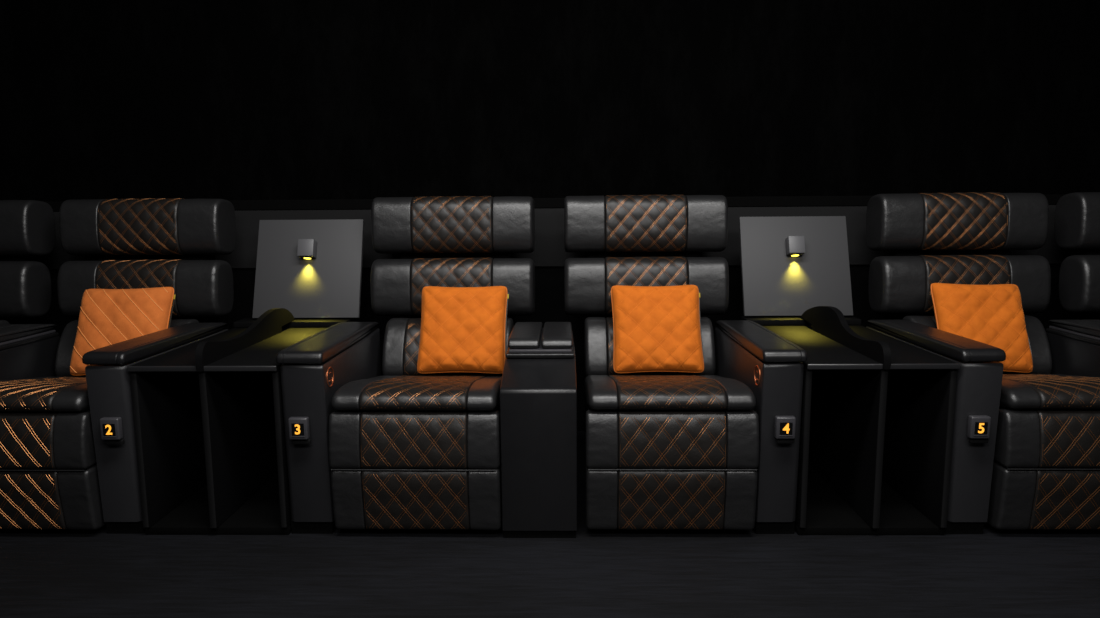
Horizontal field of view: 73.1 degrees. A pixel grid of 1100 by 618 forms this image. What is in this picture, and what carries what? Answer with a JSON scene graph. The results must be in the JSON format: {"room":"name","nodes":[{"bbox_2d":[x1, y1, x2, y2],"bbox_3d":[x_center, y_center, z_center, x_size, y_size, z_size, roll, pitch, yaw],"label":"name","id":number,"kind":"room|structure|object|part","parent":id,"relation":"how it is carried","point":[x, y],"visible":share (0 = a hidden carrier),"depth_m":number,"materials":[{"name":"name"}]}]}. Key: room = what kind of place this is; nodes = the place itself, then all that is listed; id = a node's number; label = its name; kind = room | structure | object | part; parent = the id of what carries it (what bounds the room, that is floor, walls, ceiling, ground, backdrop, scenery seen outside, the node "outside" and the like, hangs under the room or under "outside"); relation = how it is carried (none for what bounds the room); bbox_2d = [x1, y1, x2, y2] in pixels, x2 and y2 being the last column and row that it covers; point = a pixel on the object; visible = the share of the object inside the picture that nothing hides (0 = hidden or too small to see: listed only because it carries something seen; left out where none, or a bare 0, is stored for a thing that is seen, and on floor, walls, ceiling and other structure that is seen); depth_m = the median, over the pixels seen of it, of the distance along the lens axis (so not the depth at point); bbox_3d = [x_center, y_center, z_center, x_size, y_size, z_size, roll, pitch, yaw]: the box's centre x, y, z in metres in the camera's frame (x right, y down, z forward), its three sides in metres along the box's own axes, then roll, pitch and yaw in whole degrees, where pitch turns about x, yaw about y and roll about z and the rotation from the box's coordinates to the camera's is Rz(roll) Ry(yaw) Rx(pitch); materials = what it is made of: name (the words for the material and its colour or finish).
{"room":"auditorium","nodes":[
{"label":"auditorium","id":0,"kind":"room"},
{"bbox_2d":[0,0,1099,201],"bbox_3d":[0.005,-1.145,4.827,9.200,3.300,0.100,0,8,1],"label":"wall","id":1,"kind":"structure","parent":0,"point":[100,99],"depth_m":4.75,"materials":[{"name":"black fabric"}]},
{"bbox_2d":[0,431,1099,617],"bbox_3d":[-0.048,1.070,1.141,9.200,0.100,8.000,0,8,1],"label":"floor","id":2,"kind":"structure","parent":0,"point":[49,573],"depth_m":2.38,"materials":[{"name":"black carpet"}]},
{"bbox_2d":[0,200,55,323],"bbox_3d":[-2.805,0.149,3.147,0.752,1.224,1.154,0,8,2],"label":"recliner","id":3,"kind":"object","parent":2,"relation":"on","point":[27,227],"visible":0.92,"depth_m":3.46,"materials":[{"name":"black leather"}]},
{"bbox_3d":[-2.792,0.018,3.643,0.540,0.950,0.090,0,8,2],"label":"frame","id":4,"kind":"part","parent":3,"relation":"part of","materials":[{"name":"black leather"}]},
{"bbox_2d":[0,324,59,379],"bbox_3d":[-2.362,0.441,3.014,0.266,0.674,0.796,0,8,1],"label":"console","id":5,"kind":"object","parent":2,"relation":"on","point":[27,351],"visible":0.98,"depth_m":3.18,"materials":[{"name":"black leather"}]},
{"bbox_3d":[-2.426,0.108,3.108,0.120,0.039,0.521,0,8,1],"label":"lid","id":6,"kind":"part","parent":5,"relation":"part of","materials":[{"name":"black leather"}]},
{"bbox_3d":[-2.298,0.108,3.106,0.120,0.039,0.521,0,8,1],"label":"lid","id":7,"kind":"part","parent":5,"relation":"part of","materials":[{"name":"black leather"}]},
{"bbox_2d":[0,330,58,350],"bbox_3d":[-2.362,0.145,3.099,0.260,0.030,0.548,0,8,1],"label":"armrest","id":8,"kind":"object","parent":5,"relation":"on","point":[35,338],"depth_m":3.18,"materials":[{"name":"black leather"}]},
{"bbox_2d":[0,198,235,529],"bbox_3d":[-1.914,0.145,3.132,0.752,1.224,1.154,0,8,2],"label":"recliner","id":9,"kind":"object","parent":2,"relation":"on","point":[49,479],"visible":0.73,"depth_m":3.41,"materials":[{"name":"black leather"}]},
{"bbox_3d":[-1.924,0.680,2.695,0.375,0.240,0.131,0,8,2],"label":"leg panel","id":10,"kind":"part","parent":9,"relation":"part of","materials":[{"name":"black leather"}]},
{"bbox_2d":[0,377,86,411],"bbox_3d":[-1.919,0.327,2.932,0.375,0.159,0.676,0,8,2],"label":"seat cushion","id":11,"kind":"object","parent":9,"relation":"on","point":[40,394],"depth_m":2.63,"materials":[{"name":"black leather"}]},
{"bbox_2d":[70,287,175,375],"bbox_3d":[-1.847,0.093,3.207,0.409,0.363,0.214,0,8,0],"label":"cushion","id":12,"kind":"object","parent":9,"relation":"on","point":[107,317],"visible":0.66,"depth_m":3.18,"materials":[{"name":"orange leather"}]},
{"bbox_2d":[96,260,182,316],"bbox_3d":[-1.905,-0.097,3.510,0.375,0.276,0.211,0,8,2],"label":"cushion","id":13,"kind":"object","parent":9,"relation":"on","point":[110,274],"depth_m":3.41,"materials":[{"name":"black leather"}]},
{"bbox_3d":[-1.901,0.014,3.628,0.540,0.950,0.090,0,8,2],"label":"frame","id":14,"kind":"part","parent":9,"relation":"part of","materials":[{"name":"black leather"}]},
{"bbox_2d":[82,322,227,533],"bbox_3d":[-1.542,0.435,3.005,0.150,0.678,0.837,0,8,1],"label":"armrest","id":15,"kind":"object","parent":2,"relation":"on","point":[108,380],"visible":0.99,"depth_m":2.64,"materials":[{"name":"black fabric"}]},
{"bbox_3d":[-1.529,0.467,2.610,0.062,0.018,0.015,0,8,1],"label":"hook rail","id":16,"kind":"part","parent":15,"relation":"part of","materials":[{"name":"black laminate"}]},
{"bbox_2d":[127,308,353,534],"bbox_3d":[-1.201,0.392,3.084,0.524,0.737,0.975,0,8,1],"label":"table","id":17,"kind":"object","parent":2,"relation":"on","point":[209,414],"visible":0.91,"depth_m":2.79,"materials":[{"name":"black laminate"}]},
{"bbox_3d":[-1.450,0.441,3.100,0.024,0.580,0.935,0,8,1],"label":"panel","id":18,"kind":"part","parent":17,"relation":"part of","materials":[{"name":"black laminate"}]},
{"bbox_3d":[-0.950,0.439,3.092,0.024,0.580,0.935,0,8,1],"label":"panel","id":19,"kind":"part","parent":17,"relation":"part of","materials":[{"name":"black laminate"}]},
{"bbox_2d":[252,219,363,318],"bbox_3d":[-1.143,-0.191,3.521,0.500,0.460,0.171,0,8,1],"label":"panel","id":20,"kind":"object","parent":17,"relation":"on","point":[310,269],"visible":1,"depth_m":3.51,"materials":[{"name":"grey laminate"}]},
{"bbox_2d":[276,322,380,533],"bbox_3d":[-0.856,0.432,2.993,0.165,0.678,0.837,0,8,1],"label":"armrest","id":21,"kind":"object","parent":2,"relation":"on","point":[313,368],"visible":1,"depth_m":2.64,"materials":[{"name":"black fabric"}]},
{"bbox_3d":[-0.869,0.463,2.598,0.062,0.018,0.015,0,8,1],"label":"hook rail","id":22,"kind":"part","parent":21,"relation":"part of","materials":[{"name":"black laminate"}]},
{"bbox_2d":[329,196,534,529],"bbox_3d":[-0.460,0.138,3.107,0.752,1.224,1.154,0,8,2],"label":"recliner","id":23,"kind":"object","parent":2,"relation":"on","point":[410,449],"visible":0.89,"depth_m":2.63,"materials":[{"name":"black leather"}]},
{"bbox_3d":[-0.472,0.673,2.670,0.375,0.240,0.131,0,8,2],"label":"leg panel","id":24,"kind":"part","parent":23,"relation":"part of","materials":[{"name":"black leather"}]},
{"bbox_2d":[359,375,486,410],"bbox_3d":[-0.466,0.321,2.907,0.375,0.159,0.676,0,8,2],"label":"seat cushion","id":25,"kind":"object","parent":23,"relation":"on","point":[401,392],"depth_m":2.60,"materials":[{"name":"black leather"}]},
{"bbox_3d":[-0.453,0.183,3.344,0.375,0.273,0.236,0,8,2],"label":"backrest","id":26,"kind":"part","parent":23,"relation":"part of","materials":[{"name":"black leather"}]},
{"bbox_2d":[410,258,492,315],"bbox_3d":[-0.449,-0.103,3.485,0.375,0.276,0.211,0,8,2],"label":"cushion","id":27,"kind":"object","parent":23,"relation":"on","point":[440,272],"depth_m":3.39,"materials":[{"name":"black leather"}]},
{"bbox_3d":[-0.446,0.007,3.603,0.540,0.950,0.090,0,8,2],"label":"frame","id":28,"kind":"part","parent":23,"relation":"part of","materials":[{"name":"black leather"}]},
{"bbox_2d":[417,286,508,373],"bbox_3d":[-0.371,0.086,3.183,0.380,0.355,0.221,0,8,2],"label":"cushion","id":29,"kind":"object","parent":23,"relation":"on","point":[464,329],"visible":1,"depth_m":3.13,"materials":[{"name":"orange leather"}]},
{"bbox_2d":[500,322,576,537],"bbox_3d":[-0.033,0.431,2.974,0.266,0.674,0.796,0,8,1],"label":"console","id":30,"kind":"object","parent":2,"relation":"on","point":[538,388],"visible":1,"depth_m":2.61,"materials":[{"name":"black leather"}]},
{"bbox_3d":[-0.097,0.098,3.069,0.120,0.039,0.521,0,8,1],"label":"lid","id":31,"kind":"part","parent":30,"relation":"part of","materials":[{"name":"black leather"}]},
{"bbox_2d":[506,328,574,357],"bbox_3d":[-0.033,0.134,3.059,0.260,0.030,0.548,0,8,1],"label":"armrest","id":32,"kind":"object","parent":30,"relation":"on","point":[539,350],"depth_m":2.80,"materials":[{"name":"black leather"}]},
{"bbox_3d":[0.031,0.097,3.067,0.120,0.039,0.521,0,8,1],"label":"lid","id":33,"kind":"part","parent":30,"relation":"part of","materials":[{"name":"black leather"}]},
{"bbox_2d":[564,194,758,529],"bbox_3d":[0.435,0.134,3.092,0.752,1.224,1.154,0,8,1],"label":"recliner","id":34,"kind":"object","parent":2,"relation":"on","point":[664,450],"visible":0.83,"depth_m":2.62,"materials":[{"name":"black leather"}]},
{"bbox_3d":[0.446,0.003,3.588,0.540,0.950,0.090,0,8,1],"label":"frame","id":35,"kind":"part","parent":34,"relation":"part of","materials":[{"name":"black leather"}]},
{"bbox_2d":[605,257,687,314],"bbox_3d":[0.443,-0.108,3.470,0.375,0.276,0.211,0,8,1],"label":"cushion","id":36,"kind":"object","parent":34,"relation":"on","point":[626,271],"depth_m":3.37,"materials":[{"name":"black leather"}]},
{"bbox_3d":[0.441,0.179,3.329,0.375,0.273,0.236,0,8,1],"label":"backrest","id":37,"kind":"part","parent":34,"relation":"part of","materials":[{"name":"black leather"}]},
{"bbox_2d":[611,285,703,372],"bbox_3d":[0.459,0.083,3.168,0.388,0.355,0.217,0,8,0],"label":"cushion","id":38,"kind":"object","parent":34,"relation":"on","point":[656,328],"visible":1,"depth_m":3.12,"materials":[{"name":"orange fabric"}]},
{"bbox_2d":[609,375,726,409],"bbox_3d":[0.431,0.316,2.892,0.375,0.159,0.676,0,8,1],"label":"seat cushion","id":39,"kind":"object","parent":34,"relation":"on","point":[630,392],"depth_m":2.58,"materials":[{"name":"black leather"}]},
{"bbox_3d":[0.427,0.669,2.655,0.375,0.240,0.131,0,8,1],"label":"leg panel","id":40,"kind":"part","parent":34,"relation":"part of","materials":[{"name":"black leather"}]},
{"bbox_2d":[715,320,806,533],"bbox_3d":[0.812,0.424,2.965,0.152,0.678,0.837,0,8,1],"label":"armrest","id":41,"kind":"object","parent":2,"relation":"on","point":[747,352],"visible":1,"depth_m":2.61,"materials":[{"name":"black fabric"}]},
{"bbox_3d":[0.815,0.456,2.570,0.062,0.018,0.015,0,8,1],"label":"hook rail","id":42,"kind":"part","parent":41,"relation":"part of","materials":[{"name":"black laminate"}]},
{"bbox_2d":[741,306,959,534],"bbox_3d":[1.150,0.373,3.043,0.519,0.753,0.975,0,8,1],"label":"table","id":43,"kind":"object","parent":2,"relation":"on","point":[877,409],"visible":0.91,"depth_m":2.76,"materials":[{"name":"black laminate"}]},
{"bbox_2d":[739,216,852,316],"bbox_3d":[1.150,-0.202,3.482,0.500,0.460,0.171,0,8,1],"label":"panel","id":44,"kind":"object","parent":43,"relation":"on","point":[791,266],"visible":1,"depth_m":3.47,"materials":[{"name":"grey laminate"}]},
{"bbox_3d":[0.903,0.430,3.060,0.024,0.580,0.935,0,8,1],"label":"panel","id":45,"kind":"part","parent":43,"relation":"part of","materials":[{"name":"black laminate"}]},
{"bbox_3d":[1.398,0.428,3.052,0.024,0.580,0.935,0,8,1],"label":"panel","id":46,"kind":"part","parent":43,"relation":"part of","materials":[{"name":"black laminate"}]},
{"bbox_2d":[866,320,1005,533],"bbox_3d":[1.485,0.421,2.954,0.151,0.678,0.837,0,8,1],"label":"armrest","id":47,"kind":"object","parent":2,"relation":"on","point":[980,373],"visible":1,"depth_m":2.59,"materials":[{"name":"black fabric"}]},
{"bbox_3d":[1.477,0.453,2.558,0.062,0.018,0.015,0,8,1],"label":"hook rail","id":48,"kind":"part","parent":47,"relation":"part of","materials":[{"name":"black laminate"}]},
{"bbox_2d":[866,192,1099,529],"bbox_3d":[1.882,0.127,3.067,0.752,1.224,1.154,0,8,2],"label":"recliner","id":49,"kind":"object","parent":2,"relation":"on","point":[1046,472],"visible":0.7,"depth_m":3.34,"materials":[{"name":"black leather"}]},
{"bbox_3d":[1.895,-0.003,3.563,0.540,0.950,0.090,0,8,2],"label":"frame","id":50,"kind":"part","parent":49,"relation":"part of","materials":[{"name":"black leather"}]},
{"bbox_2d":[919,255,1009,313],"bbox_3d":[1.891,-0.114,3.445,0.375,0.276,0.211,0,8,2],"label":"cushion","id":51,"kind":"object","parent":49,"relation":"on","point":[950,269],"depth_m":3.35,"materials":[{"name":"black leather"}]},
{"bbox_3d":[1.888,0.173,3.304,0.375,0.273,0.236,0,8,2],"label":"backrest","id":52,"kind":"part","parent":49,"relation":"part of","materials":[{"name":"black leather"}]},
{"bbox_2d":[930,283,1032,372],"bbox_3d":[1.831,0.077,3.145,0.384,0.361,0.221,0,8,3],"label":"cushion","id":53,"kind":"object","parent":49,"relation":"on","point":[993,315],"visible":0.79,"depth_m":3.11,"materials":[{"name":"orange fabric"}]},
{"bbox_2d":[1002,374,1099,408],"bbox_3d":[1.877,0.310,2.867,0.375,0.159,0.676,0,8,2],"label":"seat cushion","id":54,"kind":"object","parent":49,"relation":"on","point":[1050,391],"depth_m":2.57,"materials":[{"name":"black leather"}]},
{"bbox_3d":[1.872,0.662,2.630,0.375,0.240,0.131,0,8,2],"label":"leg panel","id":55,"kind":"part","parent":49,"relation":"part of","materials":[{"name":"black leather"}]},
{"bbox_2d":[1046,320,1099,376],"bbox_3d":[2.323,0.420,2.934,0.266,0.674,0.796,0,8,1],"label":"console","id":56,"kind":"object","parent":2,"relation":"on","point":[1074,344],"visible":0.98,"depth_m":3.11,"materials":[{"name":"black leather"}]},
{"bbox_2d":[1046,326,1099,345],"bbox_3d":[2.323,0.123,3.019,0.260,0.030,0.548,0,8,1],"label":"armrest","id":57,"kind":"object","parent":56,"relation":"on","point":[1068,334],"depth_m":3.11,"materials":[{"name":"black leather"}]},
{"bbox_3d":[2.259,0.087,3.029,0.120,0.039,0.521,0,8,1],"label":"lid","id":58,"kind":"part","parent":56,"relation":"part of","materials":[{"name":"black leather"}]},
{"bbox_2d":[1054,192,1099,319],"bbox_3d":[2.780,0.123,3.052,0.752,1.224,1.154,0,8,2],"label":"recliner","id":59,"kind":"object","parent":2,"relation":"on","point":[1077,214],"visible":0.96,"depth_m":3.40,"materials":[{"name":"black leather"}]},
{"bbox_3d":[2.792,-0.007,3.548,0.540,0.950,0.090,0,8,2],"label":"frame","id":60,"kind":"part","parent":59,"relation":"part of","materials":[{"name":"black leather"}]},
{"bbox_2d":[40,206,1071,430],"bbox_3d":[-0.005,0.060,3.880,9.200,1.165,0.100,0,8,1],"label":"wall","id":61,"kind":"structure","parent":0,"point":[549,281],"depth_m":3.82,"materials":[{"name":"black"}]},
{"bbox_2d":[34,205,1076,268],"bbox_3d":[-0.009,-0.363,3.765,9.200,0.294,0.015,0,8,1],"label":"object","id":62,"kind":"structure","parent":61,"relation":"attached to","point":[549,250],"depth_m":3.76,"materials":[{"name":"black"}]},
{"bbox_2d":[46,194,1065,210],"bbox_3d":[-0.010,-0.542,3.799,9.200,0.050,0.140,0,8,1],"label":"trim","id":63,"kind":"structure","parent":61,"relation":"on","point":[762,201],"depth_m":3.73,"materials":[{"name":"black"}]}
]}

